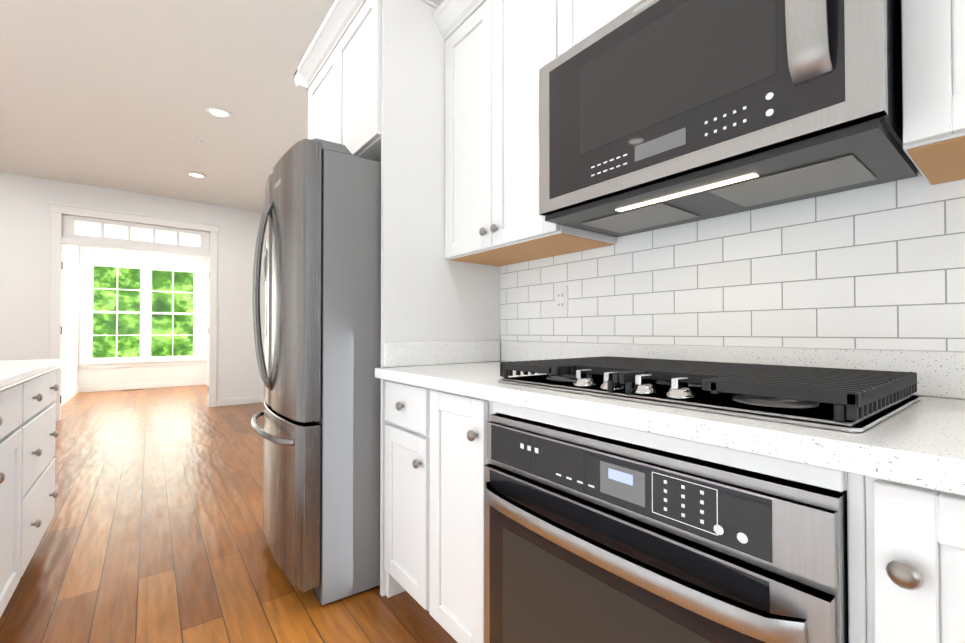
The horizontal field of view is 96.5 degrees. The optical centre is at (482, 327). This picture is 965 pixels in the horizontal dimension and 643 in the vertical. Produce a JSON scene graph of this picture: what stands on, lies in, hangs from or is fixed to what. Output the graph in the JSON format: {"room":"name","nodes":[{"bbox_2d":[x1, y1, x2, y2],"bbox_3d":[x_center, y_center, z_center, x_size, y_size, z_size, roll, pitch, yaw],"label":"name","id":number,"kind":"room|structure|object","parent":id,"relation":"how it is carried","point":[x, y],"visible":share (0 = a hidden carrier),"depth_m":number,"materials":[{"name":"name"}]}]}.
{"room":"kitchen","nodes":[
{"label":"kitchen","id":0,"kind":"room"},
{"bbox_2d":[62,245,81,397],"bbox_3d":[-6.245,-0.201,6.377,0.100,2.660,3.150,1,-1,-38],"label":"wall","id":1,"kind":"structure","parent":0,"point":[74,376],"depth_m":6.83,"materials":[{"name":"white paint"}]},
{"bbox_2d":[61,387,78,406],"bbox_3d":[-6.208,1.079,6.409,0.013,0.100,2.879,1,-1,-38],"label":"baseboard","id":2,"kind":"structure","parent":1,"relation":"attached to","point":[75,391],"depth_m":6.73,"materials":[{"name":"white paint"}]},
{"bbox_2d":[0,172,263,420],"bbox_3d":[-5.316,-0.322,5.029,5.000,2.870,0.120,1,-1,-38],"label":"wall","id":3,"kind":"structure","parent":0,"point":[25,235],"depth_m":5.35,"materials":[{"name":"white paint"}]},
{"bbox_2d":[48,202,219,420],"bbox_3d":[-4.483,-0.175,5.659,1.740,2.592,0.180,1,-1,-38],"label":"door frame","id":4,"kind":"structure","parent":3,"relation":"attached to","point":[57,210],"depth_m":5.45,"materials":[{"name":"white paint"}]},
{"bbox_2d":[62,215,209,250],"bbox_3d":[-4.485,-1.219,5.673,1.506,0.276,0.045,1,-1,-38],"label":"transom window","id":5,"kind":"structure","parent":3,"relation":"in","point":[68,226],"depth_m":5.58,"materials":[{"name":"white paint"}]},
{"bbox_2d":[216,396,261,406],"bbox_3d":[-3.544,1.078,6.295,0.589,0.100,0.017,1,-1,-38],"label":"baseboard","id":6,"kind":"structure","parent":3,"relation":"attached to","point":[219,402],"depth_m":6.28,"materials":[{"name":"white paint"}]},
{"bbox_2d":[78,247,205,386],"bbox_3d":[-6.368,-0.180,8.196,1.890,2.660,0.120,1,-1,-38],"label":"wall","id":7,"kind":"structure","parent":0,"point":[164,373],"depth_m":8.09,"materials":[{"name":"white paint"}]},
{"bbox_2d":[78,256,203,368],"bbox_3d":[-6.366,-0.263,8.145,1.840,1.985,0.134,1,-1,-38],"label":"window","id":8,"kind":"structure","parent":7,"relation":"in","point":[145,312],"depth_m":8.13,"materials":[{"name":"white paint"}]},
{"bbox_2d":[79,380,205,392],"bbox_3d":[-6.329,1.099,8.124,1.860,0.100,0.017,1,-1,-38],"label":"baseboard","id":9,"kind":"structure","parent":7,"relation":"attached to","point":[193,382],"depth_m":8.06,"materials":[{"name":"white paint"}]},
{"bbox_2d":[0,0,334,246],"bbox_3d":[-3.032,-1.745,2.090,5.240,0.330,13.890,1,-1,-38],"label":"ceiling","id":10,"kind":"structure","parent":0,"point":[122,95],"depth_m":3.29,"materials":[{"name":"white paint"}]},
{"bbox_2d":[138,238,157,242],"bbox_3d":[-5.816,-1.472,7.488,0.280,0.088,0.280,1,-1,-38],"label":"flush ceiling light","id":11,"kind":"object","parent":10,"relation":"attached to","point":[143,239],"depth_m":7.37,"materials":[{"name":"white"}]},
{"bbox_2d":[187,172,205,177],"bbox_3d":[-3.289,-1.750,4.957,0.190,0.012,0.190,1,-1,-38],"label":"recessed light","id":12,"kind":"object","parent":10,"relation":"in","point":[196,174],"visible":0.98,"depth_m":4.94,"materials":[{"name":"white paint"}]},
{"bbox_2d":[196,140,203,145],"bbox_3d":[-2.686,-1.748,4.095,0.070,0.034,0.070,1,-1,-38],"label":"sprinkler head","id":13,"kind":"object","parent":10,"relation":"attached to","point":[199,142],"visible":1,"depth_m":4.08},
{"bbox_2d":[205,106,231,118],"bbox_3d":[-2.172,-1.766,3.545,0.190,0.012,0.190,1,-1,-38],"label":"recessed light","id":14,"kind":"object","parent":10,"relation":"in","point":[218,112],"visible":1,"depth_m":3.54,"materials":[{"name":"white paint"}]},
{"bbox_2d":[206,258,208,379],"bbox_3d":[-4.646,-0.187,7.612,0.100,2.660,3.150,1,-1,-38],"label":"wall","id":15,"kind":"structure","parent":0,"point":[207,259],"depth_m":8.72,"materials":[{"name":"white paint"}]},
{"bbox_2d":[0,385,457,642],"bbox_3d":[-3.032,1.129,2.057,5.240,0.100,13.890,1,-1,-38],"label":"floor","id":16,"kind":"structure","parent":0,"point":[154,533],"depth_m":2.09,"materials":[{"name":"brown wood"}]},
{"bbox_2d":[0,370,58,617],"bbox_3d":[-1.331,0.621,0.231,1.111,0.874,4.270,1,-1,-38],"label":"kitchen island","id":17,"kind":"object","parent":16,"relation":"on","point":[28,436],"visible":1,"depth_m":1.68,"materials":[{"name":"white wood"}]},
{"bbox_2d":[0,359,64,390],"bbox_3d":[-1.348,0.163,0.223,1.148,0.039,4.350,1,-1,-38],"label":"island countertop","id":18,"kind":"structure","parent":17,"relation":"on","point":[14,372],"depth_m":1.72,"materials":[{"name":"stone"}]},
{"bbox_2d":[251,138,380,605],"bbox_3d":[-0.624,0.180,2.193,0.966,1.802,0.900,0,-1,-35],"label":"refrigerator","id":19,"kind":"object","parent":16,"relation":"on","point":[319,358],"visible":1,"depth_m":1.70,"materials":[{"name":"grey metal"}]},
{"bbox_2d":[384,380,411,597],"bbox_3d":[-0.029,0.639,1.747,0.610,0.874,0.417,1,-1,-38],"label":"base cabinet","id":20,"kind":"object","parent":16,"relation":"on","point":[398,396],"depth_m":1.64,"materials":[{"name":"white wood"}]},
{"bbox_2d":[375,341,964,495],"bbox_3d":[0.794,0.118,0.664,0.657,0.139,3.148,1,-1,-38],"label":"countertop","id":21,"kind":"structure","parent":20,"relation":"on","point":[920,442],"depth_m":0.90,"materials":[{"name":"stone"}]},
{"bbox_2d":[498,356,920,432],"bbox_3d":[0.479,0.124,1.060,0.507,0.056,0.790,1,-1,-38],"label":"cooktop","id":22,"kind":"object","parent":21,"relation":"in","point":[851,400],"visible":1,"depth_m":0.83,"materials":[{"name":"black metal"}]},
{"bbox_2d":[380,0,500,595],"bbox_3d":[-0.162,-0.165,1.933,0.620,2.485,0.022,1,-1,-38],"label":"panel","id":23,"kind":"object","parent":16,"relation":"on","point":[430,292],"visible":0.35,"depth_m":1.84,"materials":[{"name":"white wood"}]},
{"bbox_2d":[412,385,627,642],"bbox_3d":[0.138,0.636,1.531,0.610,0.874,0.409,1,-1,-38],"label":"base cabinet","id":24,"kind":"object","parent":16,"relation":"on","point":[449,430],"depth_m":1.34,"materials":[{"name":"white wood"}]},
{"bbox_2d":[824,468,964,642],"bbox_3d":[0.903,0.625,0.541,0.610,0.874,0.569,1,-1,-38],"label":"base cabinet","id":25,"kind":"object","parent":16,"relation":"on","point":[906,561],"depth_m":0.53,"materials":[{"name":"white wood"}]},
{"bbox_2d":[484,413,847,642],"bbox_3d":[0.441,0.585,1.025,0.654,0.694,0.756,1,-1,-38],"label":"oven","id":26,"kind":"object","parent":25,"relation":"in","point":[589,538],"visible":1,"depth_m":0.78,"materials":[{"name":"grey metal"}]},
{"bbox_2d":[264,235,964,351],"bbox_3d":[-0.043,-0.352,2.393,0.120,2.870,10.740,1,-1,-38],"label":"wall","id":27,"kind":"structure","parent":0,"point":[711,345],"depth_m":1.23,"materials":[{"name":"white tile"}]},
{"bbox_2d":[308,0,381,161],"bbox_3d":[-0.487,-1.090,2.321,0.657,0.625,0.971,1,-1,-38],"label":"upper cabinet","id":28,"kind":"object","parent":27,"relation":"attached to","point":[345,98],"visible":0.21,"depth_m":1.97,"materials":[{"name":"white wood"}]},
{"bbox_2d":[294,0,485,95],"bbox_3d":[0.448,-1.403,1.095,0.698,0.221,4.225,1,-1,-38],"label":"crown molding","id":29,"kind":"structure","parent":28,"relation":"attached to","point":[338,21],"depth_m":2.02,"materials":[{"name":"white wood"}]},
{"bbox_2d":[445,0,615,265],"bbox_3d":[0.150,-0.793,1.745,0.349,0.983,0.667,1,-1,-38],"label":"upper cabinet","id":30,"kind":"object","parent":27,"relation":"attached to","point":[499,54],"visible":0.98,"depth_m":1.64,"materials":[{"name":"white wood"}]},
{"bbox_2d":[558,0,640,55],"bbox_3d":[0.599,-1.054,1.167,0.349,0.473,0.798,1,-1,-38],"label":"upper cabinet","id":31,"kind":"object","parent":27,"relation":"attached to","point":[579,21],"visible":0.17,"depth_m":1.32,"materials":[{"name":"white wood"}]},
{"bbox_2d":[539,0,918,236],"bbox_3d":[0.558,-0.564,1.129,0.452,0.474,0.790,1,-1,-38],"label":"microwave","id":32,"kind":"object","parent":31,"relation":"attached to","point":[655,114],"visible":1,"depth_m":0.95,"materials":[{"name":"grey metal"}]},
{"bbox_2d":[500,171,964,350],"bbox_3d":[1.052,-0.392,0.870,0.006,0.884,3.148,1,-1,-38],"label":"tile backsplash","id":33,"kind":"structure","parent":27,"relation":"attached to","point":[880,266],"depth_m":1.18,"materials":[{"name":"white tile"}]},
{"bbox_2d":[555,285,567,313],"bbox_3d":[0.327,-0.114,1.792,0.009,0.116,0.070,1,-1,-38],"label":"outlet","id":34,"kind":"object","parent":33,"relation":"attached to","point":[561,299],"visible":1,"depth_m":1.79,"materials":[{"name":"white plastic"}]},
{"bbox_2d":[901,0,964,184],"bbox_3d":[1.088,-0.807,0.531,0.349,0.983,0.798,1,-1,-38],"label":"upper cabinet","id":35,"kind":"object","parent":27,"relation":"attached to","point":[933,70],"visible":1,"depth_m":0.73,"materials":[{"name":"white wood"}]},
{"label":"outside","id":36,"kind":"structure","parent":0,"visible":0},
{"bbox_2d":[92,266,193,357],"bbox_3d":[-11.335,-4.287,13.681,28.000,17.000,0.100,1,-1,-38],"label":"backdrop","id":37,"kind":"structure","parent":36,"point":[105,347],"depth_m":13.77,"materials":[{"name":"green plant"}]}
]}

